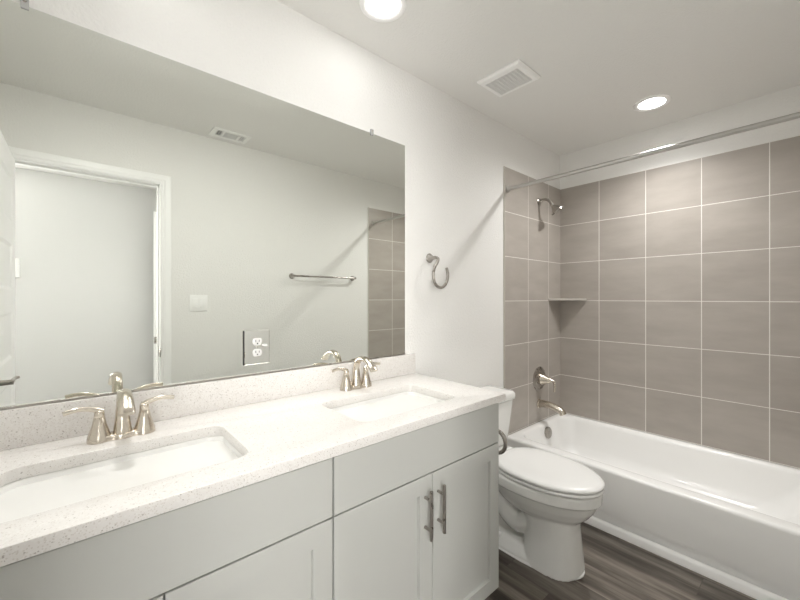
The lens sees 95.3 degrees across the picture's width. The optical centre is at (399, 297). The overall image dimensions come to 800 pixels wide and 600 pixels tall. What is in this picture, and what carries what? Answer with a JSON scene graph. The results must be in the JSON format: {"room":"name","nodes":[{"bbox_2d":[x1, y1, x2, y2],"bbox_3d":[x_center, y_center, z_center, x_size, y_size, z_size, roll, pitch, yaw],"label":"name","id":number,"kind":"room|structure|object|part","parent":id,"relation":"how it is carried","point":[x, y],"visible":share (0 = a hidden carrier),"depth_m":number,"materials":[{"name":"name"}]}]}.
{"room":"bathroom","nodes":[
{"label":"bathroom","id":0,"kind":"room"},
{"bbox_2d":[11,0,559,387],"bbox_3d":[0.020,0.048,1.945,3.568,2.440,0.100,0,0,-41],"label":"wall","id":1,"kind":"structure","parent":0,"point":[456,155],"depth_m":1.93,"materials":[{"name":"white paint"}]},
{"bbox_2d":[0,0,404,409],"bbox_3d":[-0.591,-0.254,1.337,1.638,1.094,0.012,0,0,-41],"label":"mirror","id":2,"kind":"object","parent":1,"relation":"attached to","point":[157,211],"visible":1,"depth_m":1.19,"materials":[{"name":"clear glass"}]},
{"bbox_2d":[243,329,268,365],"bbox_3d":[-0.540,0.187,1.375,0.097,0.130,0.009,0,0,-41],"label":"wall outlet","id":3,"kind":"object","parent":2,"relation":"attached to","point":[255,342],"visible":1,"depth_m":1.37,"materials":[{"name":"plastic"}]},
{"bbox_2d":[253,338,261,344],"bbox_3d":[-0.538,0.167,1.374,0.034,0.027,0.003,0,0,-41],"label":"receptacle","id":4,"kind":"object","parent":3,"relation":"attached to","point":[256,341],"depth_m":1.37,"materials":[{"name":"plastic"}]},
{"bbox_2d":[253,349,261,355],"bbox_3d":[-0.538,0.207,1.374,0.034,0.027,0.003,0,0,-41],"label":"receptacle","id":5,"kind":"object","parent":3,"relation":"attached to","point":[256,352],"depth_m":1.37,"materials":[{"name":"plastic"}]},
{"bbox_2d":[0,353,414,450],"bbox_3d":[-0.567,0.344,1.353,1.702,0.102,0.020,0,0,-41],"label":"backsplash","id":6,"kind":"structure","parent":1,"relation":"attached to","point":[37,424],"depth_m":1.22,"materials":[{"name":"stone"}]},
{"bbox_2d":[426,253,448,288],"bbox_3d":[0.209,-0.144,2.004,0.132,0.196,0.058,0,0,-41],"label":"towel ring","id":7,"kind":"object","parent":1,"relation":"attached to","point":[429,257],"visible":1,"depth_m":1.98,"materials":[{"name":"grey metal"}]},
{"bbox_3d":[0.178,-0.216,1.982,0.052,0.052,0.050,0,0,-41],"label":"post","id":8,"kind":"part","parent":7,"relation":"part of","materials":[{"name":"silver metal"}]},
{"bbox_2d":[504,166,504,387],"bbox_3d":[0.707,0.189,2.472,0.004,2.159,0.009,0,0,-41],"label":"trim","id":9,"kind":"structure","parent":1,"relation":"attached to","point":[504,166],"depth_m":2.47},
{"bbox_2d":[505,166,559,434],"bbox_3d":[1.014,0.189,2.740,0.810,2.159,0.008,0,0,-41],"label":"tiled wall","id":10,"kind":"structure","parent":1,"relation":"attached to","point":[532,234],"depth_m":2.70,"materials":[{"name":"grey tile"}]},
{"bbox_2d":[533,367,554,391],"bbox_3d":[1.099,0.616,2.726,0.180,0.180,0.125,0,0,-41],"label":"tub valve","id":11,"kind":"object","parent":10,"relation":"attached to","point":[539,377],"visible":1,"depth_m":2.73,"materials":[{"name":"grey metal"}]},
{"bbox_3d":[1.099,0.616,2.726,0.086,0.086,0.101,0,0,-41],"label":"handle","id":12,"kind":"part","parent":11,"relation":"part of","materials":[{"name":"silver metal"}]},
{"bbox_2d":[537,198,562,215],"bbox_3d":[1.133,-0.683,2.723,0.103,0.149,0.174,0,0,-41],"label":"fitting","id":13,"kind":"object","parent":10,"relation":"attached to","point":[555,208],"visible":1,"depth_m":2.69,"materials":[{"name":"grey metal"}]},
{"bbox_3d":[1.094,-0.716,2.731,0.022,0.066,0.109,0,0,-41],"label":"arm","id":14,"kind":"part","parent":13,"relation":"part of","materials":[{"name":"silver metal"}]},
{"bbox_2d":[537,399,565,415],"bbox_3d":[1.124,0.816,2.697,0.068,0.088,0.211,0,0,-41],"label":"tub spout","id":15,"kind":"object","parent":10,"relation":"attached to","point":[540,403],"visible":1,"depth_m":2.68,"materials":[{"name":"silver metal"}]},
{"bbox_2d":[548,298,586,299],"bbox_3d":[1.312,0.015,2.856,0.208,0.014,0.208,0,0,-41],"label":"corner shelf","id":16,"kind":"object","parent":10,"relation":"attached to","point":[553,298],"visible":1,"depth_m":2.85,"materials":[{"name":"ceramic"}]},
{"bbox_2d":[506,112,799,192],"bbox_3d":[1.238,-0.742,1.922,0.048,0.048,1.519,0,0,-41],"label":"shower rod","id":17,"kind":"object","parent":10,"relation":"attached to","point":[796,115],"visible":1,"depth_m":1.80,"materials":[{"name":"metal"}]},
{"bbox_2d":[277,0,799,155],"bbox_3d":[-0.039,-1.222,-0.429,6.778,0.100,3.600,0,0,-41],"label":"ceiling","id":18,"kind":"structure","parent":0,"point":[594,60],"depth_m":1.74,"materials":[{"name":"white paint"}]},
{"bbox_2d":[359,0,406,22],"bbox_3d":[-0.068,-1.168,1.454,0.188,0.006,0.188,0,0,-41],"label":"recessed light","id":19,"kind":"object","parent":18,"relation":"in","point":[384,11],"visible":1,"depth_m":1.48,"materials":[{"name":"paint"}]},
{"bbox_2d":[477,59,540,96],"bbox_3d":[0.580,-1.162,1.950,0.214,0.020,0.252,0,0,-41],"label":"exhaust fan","id":20,"kind":"object","parent":18,"relation":"attached to","point":[515,75],"visible":1,"depth_m":1.93,"materials":[{"name":"plastic"}]},
{"bbox_2d":[486,69,530,93],"bbox_3d":[0.581,-1.157,1.951,0.147,0.009,0.192,0,0,-41],"label":"grille","id":21,"kind":"object","parent":20,"relation":"attached to","point":[510,80],"depth_m":1.95,"materials":[{"name":"plastic"}]},
{"bbox_2d":[633,95,670,111],"bbox_3d":[1.518,-1.168,2.197,0.188,0.006,0.188,0,0,-41],"label":"recessed light","id":22,"kind":"object","parent":18,"relation":"in","point":[654,102],"visible":1,"depth_m":2.19,"materials":[{"name":"paint"}]},
{"bbox_2d":[485,522,756,599],"bbox_3d":[-0.039,1.318,-0.429,6.778,0.100,3.600,0,0,-41],"label":"floor","id":23,"kind":"structure","parent":0,"point":[616,568],"depth_m":1.63,"materials":[{"name":"wood"}]},
{"bbox_2d":[0,458,331,599],"bbox_3d":[-0.636,0.847,0.918,0.772,0.843,0.577,0,0,-41],"label":"vanity cabinet","id":24,"kind":"object","parent":23,"relation":"on","point":[271,538],"visible":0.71,"depth_m":0.79,"materials":[{"name":"paint"}]},
{"bbox_3d":[-0.622,0.889,0.608,0.382,0.590,0.019,0,0,-41],"label":"door","id":25,"kind":"part","parent":24,"relation":"part of","materials":[{"name":"paint"}]},
{"bbox_3d":[-0.331,0.889,0.861,0.382,0.590,0.019,0,0,-41],"label":"door","id":26,"kind":"part","parent":24,"relation":"part of","materials":[{"name":"paint"}]},
{"bbox_2d":[0,353,505,566],"bbox_3d":[-0.390,0.359,1.151,1.704,0.132,0.556,0,0,-41],"label":"countertop","id":27,"kind":"structure","parent":24,"relation":"on","point":[282,422],"depth_m":1.03,"materials":[{"name":"stone"}]},
{"bbox_2d":[62,388,174,444],"bbox_3d":[-0.774,0.322,1.028,0.190,0.145,0.192,0,0,7],"label":"faucet","id":28,"kind":"object","parent":27,"relation":"on","point":[99,433],"visible":1,"depth_m":1.00,"materials":[{"name":"silver metal"}]},
{"bbox_3d":[-0.850,0.308,0.979,0.086,0.029,0.015,0,0,-45],"label":"lever","id":29,"kind":"part","parent":28,"relation":"part of","materials":[{"name":"silver metal"}]},
{"bbox_3d":[-0.827,0.352,1.002,0.055,0.084,0.055,0,0,-41],"label":"handle","id":30,"kind":"part","parent":28,"relation":"part of","materials":[{"name":"silver metal"}]},
{"bbox_3d":[-0.789,0.387,1.036,0.148,0.015,0.054,0,0,-41],"label":"plate","id":31,"kind":"part","parent":28,"relation":"part of","materials":[{"name":"silver metal"}]},
{"bbox_3d":[-0.751,0.317,0.993,0.047,0.135,0.160,0,0,-41],"label":"spout","id":32,"kind":"part","parent":28,"relation":"part of","materials":[{"name":"silver metal"}]},
{"bbox_3d":[-0.750,0.352,1.070,0.055,0.084,0.055,0,0,-41],"label":"handle","id":33,"kind":"part","parent":28,"relation":"part of","materials":[{"name":"silver metal"}]},
{"bbox_3d":[-0.724,0.308,1.089,0.086,0.029,0.015,0,0,-38],"label":"lever","id":34,"kind":"part","parent":28,"relation":"part of","materials":[{"name":"silver metal"}]},
{"bbox_2d":[0,436,242,522],"bbox_3d":[-0.642,0.501,0.876,0.512,0.150,0.332,0,0,-41],"label":"sink","id":35,"kind":"object","parent":27,"relation":"in","point":[21,498],"visible":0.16,"depth_m":0.90,"materials":[{"name":"ceramic"}]},
{"bbox_2d":[332,356,379,390],"bbox_3d":[-0.177,0.322,1.584,0.190,0.145,0.192,0,0,7],"label":"faucet","id":36,"kind":"object","parent":27,"relation":"on","point":[357,382],"visible":1,"depth_m":1.56,"materials":[{"name":"silver metal"}]},
{"bbox_3d":[-0.253,0.308,1.535,0.086,0.029,0.015,0,0,-45],"label":"lever","id":37,"kind":"part","parent":36,"relation":"part of","materials":[{"name":"silver metal"}]},
{"bbox_3d":[-0.230,0.352,1.558,0.055,0.084,0.055,0,0,-41],"label":"handle","id":38,"kind":"part","parent":36,"relation":"part of","materials":[{"name":"silver metal"}]},
{"bbox_3d":[-0.192,0.387,1.592,0.148,0.015,0.054,0,0,-41],"label":"plate","id":39,"kind":"part","parent":36,"relation":"part of","materials":[{"name":"silver metal"}]},
{"bbox_3d":[-0.154,0.317,1.548,0.047,0.135,0.160,0,0,-41],"label":"spout","id":40,"kind":"part","parent":36,"relation":"part of","materials":[{"name":"silver metal"}]},
{"bbox_3d":[-0.153,0.352,1.625,0.055,0.084,0.055,0,0,-41],"label":"handle","id":41,"kind":"part","parent":36,"relation":"part of","materials":[{"name":"silver metal"}]},
{"bbox_2d":[331,391,445,421],"bbox_3d":[-0.035,0.501,1.405,0.512,0.150,0.332,0,0,-41],"label":"sink","id":42,"kind":"object","parent":27,"relation":"in","point":[385,406],"visible":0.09,"depth_m":1.47,"materials":[{"name":"ceramic"}]},
{"bbox_2d":[331,403,498,599],"bbox_3d":[-0.053,0.847,1.427,0.776,0.843,0.577,0,0,-41],"label":"vanity cabinet","id":43,"kind":"object","parent":23,"relation":"on","point":[415,514],"visible":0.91,"depth_m":1.20,"materials":[{"name":"paint"}]},
{"bbox_3d":[-0.041,0.889,1.115,0.380,0.590,0.019,0,0,-41],"label":"door","id":44,"kind":"part","parent":43,"relation":"part of","materials":[{"name":"paint"}]},
{"bbox_3d":[0.107,0.510,1.244,0.772,0.159,0.019,0,0,-41],"label":"drawer","id":45,"kind":"part","parent":43,"relation":"part of","materials":[{"name":"paint"}]},
{"bbox_3d":[0.095,0.713,1.197,0.012,0.162,0.036,0,0,-41],"label":"handle","id":46,"kind":"part","parent":43,"relation":"part of","materials":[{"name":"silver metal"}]},
{"bbox_3d":[0.141,0.713,1.237,0.012,0.162,0.036,0,0,-41],"label":"handle","id":47,"kind":"part","parent":43,"relation":"part of","materials":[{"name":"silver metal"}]},
{"bbox_3d":[0.251,0.889,1.370,0.388,0.590,0.019,0,0,-41],"label":"door","id":48,"kind":"part","parent":43,"relation":"part of","materials":[{"name":"paint"}]},
{"bbox_2d":[499,430,507,454],"bbox_3d":[0.396,0.608,1.549,0.063,0.129,0.109,0,0,-41],"label":"toilet paper holder","id":49,"kind":"object","parent":43,"relation":"attached to","point":[505,444],"visible":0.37,"depth_m":1.53,"materials":[{"name":"grey metal"}]},
{"bbox_2d":[479,385,604,581],"bbox_3d":[0.634,0.909,1.882,0.472,0.717,0.769,0,0,-41],"label":"toilet","id":50,"kind":"object","parent":23,"relation":"on","point":[545,497],"visible":0.66,"depth_m":1.68,"materials":[{"name":"ceramic"}]},
{"bbox_3d":[0.452,0.575,2.091,0.472,0.048,0.214,0,0,-41],"label":"tank lid","id":51,"kind":"part","parent":50,"relation":"part of","materials":[{"name":"ceramic"}]},
{"bbox_3d":[0.451,0.735,2.092,0.450,0.269,0.196,0,0,-41],"label":"tank","id":52,"kind":"part","parent":50,"relation":"part of","materials":[{"name":"ceramic"}]},
{"bbox_3d":[0.633,1.069,1.883,0.367,0.398,0.759,0,0,-41],"label":"bowl","id":53,"kind":"part","parent":50,"relation":"part of","materials":[{"name":"ceramic"}]},
{"bbox_3d":[0.723,0.861,1.781,0.368,0.018,0.501,0,0,-41],"label":"seat","id":54,"kind":"part","parent":50,"relation":"part of","materials":[{"name":"plastic"}]},
{"bbox_3d":[0.723,0.836,1.781,0.368,0.030,0.501,0,0,-41],"label":"lid","id":55,"kind":"part","parent":50,"relation":"part of","materials":[{"name":"plastic"}]},
{"bbox_2d":[507,413,799,599],"bbox_3d":[1.516,1.105,2.164,0.808,0.327,1.518,0,0,-41],"label":"bathtub","id":56,"kind":"object","parent":23,"relation":"on","point":[736,515],"visible":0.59,"depth_m":1.96,"materials":[{"name":"ceramic"}]},
{"bbox_3d":[1.107,1.008,2.716,0.084,0.085,0.030,0,0,-41],"label":"overflow plate","id":57,"kind":"part","parent":56,"relation":"part of","materials":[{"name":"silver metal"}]},
{"bbox_2d":[560,85,799,188],"bbox_3d":[1.903,0.048,2.425,0.100,2.440,1.651,0,0,-41],"label":"wall","id":58,"kind":"structure","parent":0,"point":[784,102],"depth_m":2.36,"materials":[{"name":"white paint"}]},
{"bbox_2d":[560,135,799,468],"bbox_3d":[1.824,0.189,2.433,0.008,2.159,1.536,0,0,-41],"label":"tiled wall","id":59,"kind":"structure","parent":58,"relation":"attached to","point":[687,327],"depth_m":2.36,"materials":[{"name":"grey tile"}]},
{"bbox_2d":[585,516,787,599],"bbox_3d":[1.201,1.247,1.889,0.027,0.042,1.504,0,0,-41],"label":"baseboard","id":60,"kind":"structure","parent":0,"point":[735,583],"depth_m":1.71,"materials":[{"name":"paint"}]}
]}

